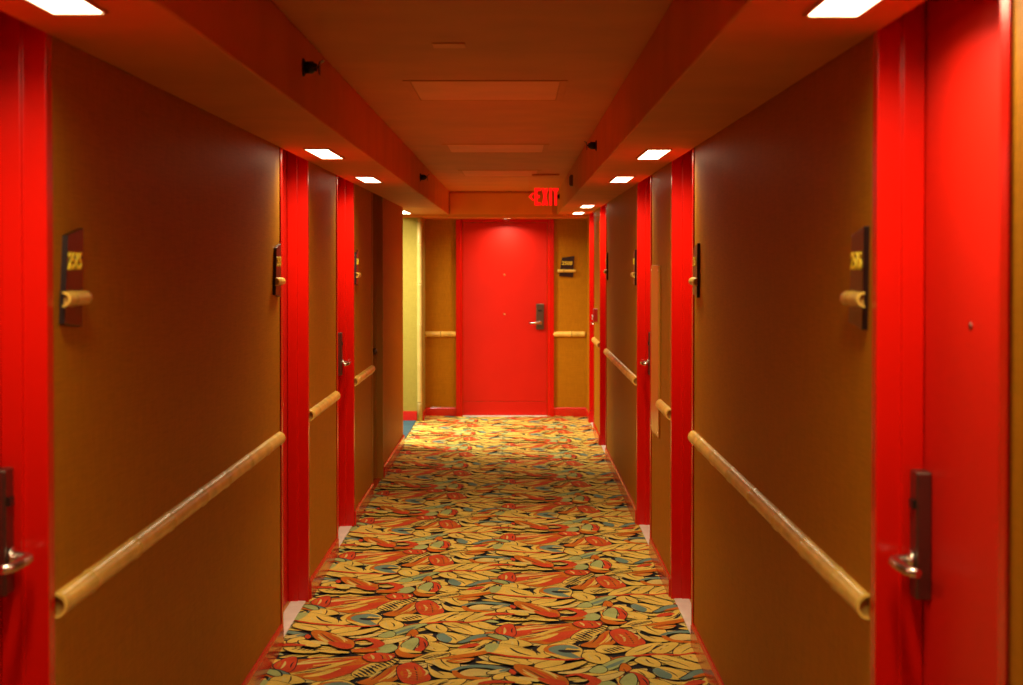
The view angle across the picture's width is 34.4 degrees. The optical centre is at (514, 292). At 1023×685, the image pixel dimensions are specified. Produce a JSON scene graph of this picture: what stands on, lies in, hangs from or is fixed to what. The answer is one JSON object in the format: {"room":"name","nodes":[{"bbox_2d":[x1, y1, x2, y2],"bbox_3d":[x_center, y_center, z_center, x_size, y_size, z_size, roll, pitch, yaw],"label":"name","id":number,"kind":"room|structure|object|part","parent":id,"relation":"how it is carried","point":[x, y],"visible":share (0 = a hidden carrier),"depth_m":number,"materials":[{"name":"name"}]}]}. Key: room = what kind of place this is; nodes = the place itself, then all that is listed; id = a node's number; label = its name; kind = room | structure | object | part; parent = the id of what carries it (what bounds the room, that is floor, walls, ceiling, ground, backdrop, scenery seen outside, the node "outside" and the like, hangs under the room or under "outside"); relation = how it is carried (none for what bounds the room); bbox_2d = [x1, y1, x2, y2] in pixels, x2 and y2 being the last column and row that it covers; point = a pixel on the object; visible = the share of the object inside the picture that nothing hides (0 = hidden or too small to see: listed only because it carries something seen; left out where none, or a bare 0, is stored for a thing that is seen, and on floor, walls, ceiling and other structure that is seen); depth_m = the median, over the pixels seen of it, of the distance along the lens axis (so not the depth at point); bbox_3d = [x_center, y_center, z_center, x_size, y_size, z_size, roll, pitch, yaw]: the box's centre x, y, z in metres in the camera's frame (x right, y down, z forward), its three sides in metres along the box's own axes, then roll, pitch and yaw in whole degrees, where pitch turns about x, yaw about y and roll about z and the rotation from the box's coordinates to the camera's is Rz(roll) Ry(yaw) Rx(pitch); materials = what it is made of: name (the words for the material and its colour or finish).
{"room":"hotel corridor","nodes":[
{"label":"hotel corridor","id":0,"kind":"room"},
{"bbox_2d":[52,36,402,684],"bbox_3d":[-1.157,0.354,6.308,0.260,2.435,17.800,0,1,0],"label":"wall","id":1,"kind":"structure","parent":0,"point":[169,377],"depth_m":5.04,"materials":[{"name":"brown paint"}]},
{"bbox_2d":[0,10,54,684],"bbox_3d":[-1.109,0.490,3.147,0.176,2.281,1.035,0,1,0],"label":"door","id":2,"kind":"structure","parent":1,"relation":"in","point":[27,533],"depth_m":3.60,"materials":[{"name":"red paint"}]},
{"bbox_3d":[-1.107,0.515,3.565,0.033,0.272,0.060,0,1,0],"label":"lock plate","id":3,"kind":"part","parent":2,"relation":"part of","materials":[{"name":"metal"}]},
{"bbox_3d":[-1.060,0.571,3.505,0.055,0.042,0.164,0,1,0],"label":"handle","id":4,"kind":"part","parent":2,"relation":"part of","materials":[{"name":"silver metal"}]},
{"bbox_2d":[59,228,92,326],"bbox_3d":[-1.013,-0.035,3.800,0.035,0.232,0.200,0,1,0],"label":"number plaque","id":5,"kind":"object","parent":1,"relation":"attached to","point":[73,296],"visible":1,"depth_m":3.78,"materials":[{"name":"brown wood"}]},
{"bbox_2d":[55,432,284,618],"bbox_3d":[-1.011,0.666,5.440,0.031,0.063,3.517,0,1,0],"label":"handrail","id":6,"kind":"object","parent":1,"relation":"attached to","point":[91,579],"visible":1,"depth_m":4.58,"materials":[{"name":"beige wood"}]},
{"bbox_2d":[273,244,285,296],"bbox_3d":[-1.013,-0.097,7.089,0.035,0.232,0.200,0,1,0],"label":"number plaque","id":7,"kind":"object","parent":1,"relation":"attached to","point":[278,280],"visible":1,"depth_m":7.05,"materials":[{"name":"brown wood"}]},
{"bbox_2d":[279,147,339,635],"bbox_3d":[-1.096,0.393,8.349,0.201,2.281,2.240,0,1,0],"label":"door","id":8,"kind":"structure","parent":1,"relation":"in","point":[293,169],"depth_m":8.16,"materials":[{"name":"red paint"}]},
{"bbox_3d":[-1.011,0.602,8.855,0.031,0.063,1.235,0,1,0],"label":"bamboo handrail","id":9,"kind":"part","parent":8,"relation":"part of","materials":[{"name":"beige wood"}]},
{"bbox_2d":[242,434,404,684],"bbox_3d":[-1.020,1.521,6.330,0.014,0.100,17.800,0,1,0],"label":"baseboard","id":10,"kind":"structure","parent":1,"relation":"attached to","point":[273,648],"depth_m":8.45,"materials":[{"name":"red wood"}]},
{"bbox_2d":[336,175,354,546],"bbox_3d":[-1.109,0.361,10.024,0.176,2.281,1.030,0,1,0],"label":"door","id":11,"kind":"structure","parent":1,"relation":"in","point":[345,348],"depth_m":10.48,"materials":[{"name":"red paint"}]},
{"bbox_3d":[-1.107,0.386,10.439,0.033,0.272,0.060,0,1,0],"label":"lock plate","id":12,"kind":"part","parent":11,"relation":"part of","materials":[{"name":"metal"}]},
{"bbox_3d":[-1.060,0.442,10.379,0.055,0.042,0.164,0,1,0],"label":"handle","id":13,"kind":"part","parent":11,"relation":"part of","materials":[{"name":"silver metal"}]},
{"bbox_2d":[354,250,360,284],"bbox_3d":[-1.013,-0.164,10.659,0.035,0.232,0.200,0,1,0],"label":"number plaque","id":14,"kind":"object","parent":1,"relation":"attached to","point":[357,274],"visible":1,"depth_m":10.60,"materials":[{"name":"brown wood"}]},
{"bbox_2d":[355,365,374,385],"bbox_3d":[-1.011,0.558,11.207,0.031,0.063,1.290,0,1,0],"label":"handrail","id":15,"kind":"object","parent":1,"relation":"attached to","point":[363,375],"visible":1,"depth_m":11.06,"materials":[{"name":"brown wood"}]},
{"bbox_2d":[371,192,383,489],"bbox_3d":[-1.109,0.317,12.358,0.176,2.281,1.000,0,1,0],"label":"door","id":16,"kind":"structure","parent":1,"relation":"in","point":[376,200],"depth_m":12.80,"materials":[{"name":"brown paint"}]},
{"bbox_2d":[403,218,424,419],"bbox_3d":[-2.237,0.137,17.846,2.525,2.435,0.780,0,1,0],"label":"wall","id":17,"kind":"structure","parent":0,"point":[409,224],"depth_m":17.46,"materials":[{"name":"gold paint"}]},
{"bbox_2d":[403,411,416,420],"bbox_3d":[-2.165,1.300,17.471,2.270,0.100,0.014,0,1,0],"label":"baseboard","id":18,"kind":"structure","parent":17,"relation":"attached to","point":[407,415],"depth_m":17.46,"materials":[{"name":"red wood"}]},
{"bbox_2d":[417,218,421,420],"bbox_3d":[-1.002,0.279,17.428,0.056,2.144,0.057,0,1,-20],"label":"bamboo pole","id":19,"kind":"object","parent":17,"relation":"attached to","point":[419,220],"visible":1,"depth_m":17.41,"materials":[{"name":"beige wood"}]},
{"bbox_2d":[271,0,672,190],"bbox_3d":[-1.225,-0.940,7.699,4.550,0.100,21.030,0,1,0],"label":"ceiling","id":20,"kind":"structure","parent":0,"point":[374,45],"depth_m":6.10,"materials":[{"name":"paint"}]},
{"bbox_2d":[0,0,448,214],"bbox_3d":[-0.994,-0.767,7.702,0.607,0.245,20.630,0,1,0],"label":"soffit","id":21,"kind":"structure","parent":20,"relation":"attached to","point":[239,62],"depth_m":4.79,"materials":[{"name":"paint"}]},
{"bbox_2d":[25,0,108,14],"bbox_3d":[-0.868,-0.553,2.955,0.114,0.006,0.684,0,1,0],"label":"ceiling light","id":22,"kind":"object","parent":21,"relation":"attached to","point":[53,7],"visible":1,"depth_m":3.22,"materials":[{"name":"white plastic"}]},
{"bbox_2d":[302,58,324,76],"bbox_3d":[-0.656,-0.736,5.387,0.068,0.060,0.060,0,1,0],"label":"sprinkler head","id":23,"kind":"object","parent":21,"relation":"attached to","point":[308,67],"visible":1,"depth_m":5.37},
{"bbox_2d":[303,148,344,158],"bbox_3d":[-0.872,-0.640,7.589,0.114,0.006,0.684,0,1,0],"label":"ceiling light","id":24,"kind":"object","parent":21,"relation":"attached to","point":[322,153],"visible":1,"depth_m":7.54,"materials":[{"name":"white plastic"}]},
{"bbox_2d":[307,150,341,158],"bbox_3d":[-0.872,-0.641,7.589,0.100,0.004,0.670,0,1,0],"label":"diffuser","id":25,"kind":"object","parent":24,"relation":"attached to","point":[322,154],"depth_m":7.61,"materials":[{"name":"white plastic"}]},
{"bbox_2d":[354,176,382,182],"bbox_3d":[-0.880,-0.684,9.969,0.114,0.006,0.684,0,1,0],"label":"ceiling light","id":26,"kind":"object","parent":21,"relation":"attached to","point":[366,179],"visible":1,"depth_m":9.92,"materials":[{"name":"white plastic"}]},
{"bbox_2d":[420,173,429,180],"bbox_3d":[-0.656,-0.847,12.086,0.068,0.060,0.060,0,1,0],"label":"sprinkler head","id":27,"kind":"object","parent":21,"relation":"attached to","point":[422,177],"visible":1,"depth_m":12.07},
{"bbox_2d":[432,43,465,47],"bbox_3d":[-0.224,-0.849,5.660,0.112,0.005,0.110,0,1,0],"label":"detector plate","id":28,"kind":"object","parent":20,"relation":"attached to","point":[435,45],"visible":1,"depth_m":5.64,"materials":[{"name":"paint"}]},
{"bbox_2d":[402,80,567,100],"bbox_3d":[-0.120,-0.878,7.180,0.680,0.004,0.830,0,1,0],"label":"ceiling access panel","id":29,"kind":"object","parent":20,"relation":"attached to","point":[428,90],"visible":1,"depth_m":7.14,"materials":[{"name":"paint"}]},
{"bbox_2d":[442,144,548,152],"bbox_3d":[-0.120,-0.946,10.809,0.680,0.004,0.810,0,1,0],"label":"ceiling access panel","id":30,"kind":"object","parent":20,"relation":"attached to","point":[454,148],"visible":1,"depth_m":10.79,"materials":[{"name":"paint"}]},
{"bbox_2d":[403,191,588,218],"bbox_3d":[-0.248,-0.939,17.701,2.097,0.277,0.630,0,1,0],"label":"soffit","id":31,"kind":"structure","parent":20,"relation":"attached to","point":[554,215],"depth_m":17.39,"materials":[{"name":"paint"}]},
{"bbox_2d":[450,193,551,213],"bbox_3d":[-0.140,-0.941,17.379,1.080,0.222,0.012,0,1,0],"label":"panel","id":32,"kind":"object","parent":31,"relation":"attached to","point":[460,203],"visible":0.76,"depth_m":17.37,"materials":[{"name":"paint"}]},
{"bbox_2d":[458,170,540,176],"bbox_3d":[-0.120,-1.003,13.834,0.680,0.004,0.960,0,1,0],"label":"ceiling access panel","id":33,"kind":"object","parent":20,"relation":"attached to","point":[468,173],"visible":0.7,"depth_m":13.84,"materials":[{"name":"paint"}]},
{"bbox_2d":[529,174,562,206],"bbox_3d":[0.266,-0.867,13.986,0.293,0.280,0.040,0,1,0],"label":"exit sign","id":34,"kind":"object","parent":20,"relation":"hanging from","point":[545,190],"visible":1,"depth_m":13.98,"materials":[{"name":"paint"}]},
{"bbox_2d":[557,0,924,214],"bbox_3d":[0.620,-0.767,7.702,0.340,0.245,20.630,0,1,0],"label":"soffit","id":35,"kind":"structure","parent":20,"relation":"attached to","point":[706,65],"depth_m":4.73,"materials":[{"name":"paint"}]},
{"bbox_2d":[569,175,572,186],"bbox_3d":[0.439,-0.867,12.736,0.029,0.085,0.120,0,1,0],"label":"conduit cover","id":36,"kind":"object","parent":35,"relation":"attached to","point":[570,176],"visible":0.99,"depth_m":12.68,"materials":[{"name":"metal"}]},
{"bbox_2d":[579,205,594,207],"bbox_3d":[0.650,-0.774,14.738,0.114,0.006,0.684,0,1,0],"label":"ceiling light","id":37,"kind":"object","parent":35,"relation":"attached to","point":[581,206],"visible":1,"depth_m":14.75,"materials":[{"name":"white plastic"}]},
{"bbox_2d":[584,140,596,150],"bbox_3d":[0.416,-0.808,9.036,0.068,0.060,0.060,0,1,0],"label":"sprinkler head","id":38,"kind":"object","parent":35,"relation":"attached to","point":[592,145],"visible":1,"depth_m":9.02},
{"bbox_2d":[609,176,634,182],"bbox_3d":[0.645,-0.684,9.939,0.114,0.006,0.684,0,1,0],"label":"ceiling light","id":39,"kind":"object","parent":35,"relation":"attached to","point":[617,179],"visible":1,"depth_m":9.92,"materials":[{"name":"white plastic"}]},
{"bbox_2d":[611,177,632,181],"bbox_3d":[0.645,-0.685,9.939,0.100,0.004,0.670,0,1,0],"label":"diffuser","id":40,"kind":"object","parent":39,"relation":"attached to","point":[616,179],"depth_m":9.92,"materials":[{"name":"white plastic"}]},
{"bbox_2d":[635,149,672,159],"bbox_3d":[0.642,-0.640,7.629,0.114,0.006,0.684,0,1,0],"label":"ceiling light","id":41,"kind":"object","parent":35,"relation":"attached to","point":[648,154],"visible":1,"depth_m":7.61,"materials":[{"name":"white plastic"}]},
{"bbox_2d":[638,150,669,158],"bbox_3d":[0.642,-0.641,7.629,0.100,0.004,0.670,0,1,0],"label":"diffuser","id":42,"kind":"object","parent":41,"relation":"attached to","point":[647,154],"depth_m":7.61,"materials":[{"name":"white plastic"}]},
{"bbox_2d":[803,0,882,16],"bbox_3d":[0.640,-0.553,2.990,0.114,0.006,0.684,0,1,0],"label":"ceiling light","id":43,"kind":"object","parent":35,"relation":"attached to","point":[822,8],"visible":1,"depth_m":3.23,"materials":[{"name":"white plastic"}]},
{"bbox_2d":[260,416,708,684],"bbox_3d":[-1.180,1.598,7.771,4.640,0.133,20.880,0,1,0],"label":"floor","id":44,"kind":"structure","parent":0,"point":[490,550],"depth_m":8.73,"materials":[{"name":"multicoloured carpet"}]},
{"bbox_2d":[425,219,586,406],"bbox_3d":[-0.105,0.132,18.136,1.790,2.435,0.200,0,1,0],"label":"wall","id":45,"kind":"structure","parent":0,"point":[570,235],"depth_m":18.04,"materials":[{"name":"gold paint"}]},
{"bbox_2d":[425,331,455,336],"bbox_3d":[-0.807,0.452,18.025,0.335,0.068,0.034,0,1,0],"label":"handrail","id":46,"kind":"object","parent":45,"relation":"attached to","point":[427,333],"visible":1,"depth_m":18.02,"materials":[{"name":"beige wood"}]},
{"bbox_2d":[423,407,585,419],"bbox_3d":[-0.092,1.306,17.788,1.765,0.100,0.540,0,1,0],"label":"baseboard","id":47,"kind":"structure","parent":45,"relation":"attached to","point":[428,411],"depth_m":18.04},
{"bbox_2d":[456,219,553,416],"bbox_3d":[-0.103,0.257,17.991,1.070,2.190,0.094,0,1,0],"label":"door","id":48,"kind":"structure","parent":45,"relation":"in","point":[505,271],"depth_m":18.03,"materials":[{"name":"red paint"}]},
{"bbox_3d":[0.229,0.325,17.974,0.147,0.044,0.056,0,1,0],"label":"handle","id":49,"kind":"part","parent":48,"relation":"part of","materials":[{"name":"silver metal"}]},
{"bbox_3d":[0.280,0.257,18.015,0.084,0.280,0.030,0,1,0],"label":"lock plate","id":50,"kind":"part","parent":48,"relation":"part of","materials":[{"name":"metal"}]},
{"bbox_2d":[557,256,575,276],"bbox_3d":[0.570,-0.288,18.013,0.200,0.232,0.035,0,1,0],"label":"number plaque","id":51,"kind":"object","parent":45,"relation":"attached to","point":[567,269],"visible":1,"depth_m":18.01,"materials":[{"name":"brown plastic"}]},
{"bbox_2d":[553,331,584,336],"bbox_3d":[0.600,0.452,18.025,0.350,0.068,0.034,0,1,0],"label":"handrail","id":52,"kind":"object","parent":45,"relation":"attached to","point":[556,333],"visible":1,"depth_m":18.01,"materials":[{"name":"beige wood"}]},
{"bbox_2d":[587,0,1022,684],"bbox_3d":[0.920,0.327,7.772,0.260,2.435,20.730,0,1,0],"label":"wall","id":53,"kind":"structure","parent":0,"point":[783,377],"depth_m":4.92,"materials":[{"name":"orange paint"}]},
{"bbox_2d":[589,212,593,426],"bbox_3d":[0.872,0.234,16.807,0.176,2.281,1.000,0,1,0],"label":"door","id":54,"kind":"structure","parent":53,"relation":"in","point":[591,216],"depth_m":17.25,"materials":[{"name":"red paint"}]},
{"bbox_2d":[592,309,597,321],"bbox_3d":[0.766,0.212,15.727,0.053,0.125,0.100,0,1,0],"label":"fire alarm box","id":55,"kind":"object","parent":53,"relation":"attached to","point":[595,311],"visible":1,"depth_m":15.68,"materials":[{"name":"red plastic"}]},
{"bbox_2d":[592,337,599,347],"bbox_3d":[0.774,0.472,15.742,0.031,0.063,1.120,0,1,0],"label":"handrail","id":56,"kind":"object","parent":53,"relation":"attached to","point":[595,341],"visible":1,"depth_m":15.52,"materials":[{"name":"beige wood"}]},
{"bbox_2d":[600,203,606,452],"bbox_3d":[0.872,0.275,14.638,0.176,2.281,1.060,0,1,0],"label":"door","id":57,"kind":"structure","parent":53,"relation":"in","point":[603,210],"depth_m":15.12,"materials":[{"name":"red paint"}]},
{"bbox_2d":[604,253,607,279],"bbox_3d":[0.776,-0.227,13.978,0.035,0.232,0.200,0,1,0],"label":"number plaque","id":58,"kind":"object","parent":53,"relation":"attached to","point":[606,259],"visible":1,"depth_m":13.91,"materials":[{"name":"black plastic"}]},
{"bbox_2d":[604,349,636,385],"bbox_3d":[0.774,0.536,12.357,0.031,0.063,3.490,0,1,0],"label":"handrail","id":59,"kind":"object","parent":53,"relation":"attached to","point":[632,377],"visible":1,"depth_m":11.83,"materials":[{"name":"brown wood"}]},
{"bbox_2d":[630,250,636,284],"bbox_3d":[0.776,-0.166,10.739,0.035,0.232,0.200,0,1,0],"label":"number plaque","id":60,"kind":"object","parent":53,"relation":"attached to","point":[633,274],"visible":1,"depth_m":10.67,"materials":[{"name":"brown wood"}]},
{"bbox_2d":[636,175,651,544],"bbox_3d":[0.872,0.361,10.039,0.176,2.281,1.100,0,1,0],"label":"door","id":61,"kind":"structure","parent":53,"relation":"in","point":[644,188],"depth_m":10.53,"materials":[{"name":"red paint"}]},
{"bbox_3d":[0.824,0.441,10.429,0.055,0.042,0.164,0,1,0],"label":"handle","id":62,"kind":"part","parent":61,"relation":"part of","materials":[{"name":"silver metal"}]},
{"bbox_3d":[0.870,0.385,10.489,0.033,0.272,0.060,0,1,0],"label":"lock plate","id":63,"kind":"part","parent":61,"relation":"part of","materials":[{"name":"metal"}]},
{"bbox_2d":[585,407,723,684],"bbox_3d":[0.783,1.495,7.744,0.014,0.100,20.630,0,1,0],"label":"baseboard","id":64,"kind":"structure","parent":53,"relation":"attached to","point":[705,661],"depth_m":8.68,"materials":[{"name":"red wood"}]},
{"bbox_2d":[651,266,659,437],"bbox_3d":[0.783,0.315,9.172,0.013,0.935,0.470,0,1,0],"label":"wall panel","id":65,"kind":"object","parent":53,"relation":"attached to","point":[655,270],"visible":1,"depth_m":9.12,"materials":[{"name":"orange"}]},
{"bbox_2d":[655,399,670,419],"bbox_3d":[0.774,0.607,8.603,0.031,0.063,0.620,0,1,0],"label":"handrail","id":66,"kind":"object","parent":53,"relation":"attached to","point":[662,407],"visible":1,"depth_m":8.48,"materials":[{"name":"beige wood"}]},
{"bbox_2d":[670,147,694,633],"bbox_3d":[0.872,0.404,7.764,0.176,2.281,1.030,0,1,0],"label":"door","id":67,"kind":"structure","parent":53,"relation":"in","point":[683,167],"depth_m":8.22,"materials":[{"name":"red paint"}]},
{"bbox_2d":[689,243,699,297],"bbox_3d":[0.776,-0.097,7.099,0.035,0.232,0.200,0,1,0],"label":"number plaque","id":68,"kind":"object","parent":53,"relation":"attached to","point":[695,280],"visible":1,"depth_m":7.03,"materials":[{"name":"brown wood"}]},
{"bbox_2d":[688,430,869,619],"bbox_3d":[0.774,0.666,5.458,0.031,0.063,3.580,0,1,0],"label":"handrail","id":69,"kind":"object","parent":53,"relation":"attached to","point":[835,576],"visible":1,"depth_m":4.56,"materials":[{"name":"beige wood"}]},
{"bbox_2d":[840,226,869,329],"bbox_3d":[0.776,-0.035,3.755,0.035,0.232,0.200,0,1,0],"label":"number plaque","id":70,"kind":"object","parent":53,"relation":"attached to","point":[857,298],"visible":1,"depth_m":3.70,"materials":[{"name":"brown wood"}]},
{"bbox_2d":[870,0,1012,684],"bbox_3d":[0.872,0.491,3.130,0.176,2.281,1.000,0,1,0],"label":"door","id":71,"kind":"structure","parent":53,"relation":"in","point":[943,69],"depth_m":3.43,"materials":[{"name":"red paint"}]},
{"bbox_3d":[0.824,0.572,3.470,0.055,0.042,0.164,0,1,0],"label":"handle","id":72,"kind":"part","parent":71,"relation":"part of","materials":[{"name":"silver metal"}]},
{"bbox_3d":[0.870,0.516,3.530,0.033,0.272,0.060,0,1,0],"label":"lock plate","id":73,"kind":"part","parent":71,"relation":"part of","materials":[{"name":"metal"}]}
]}

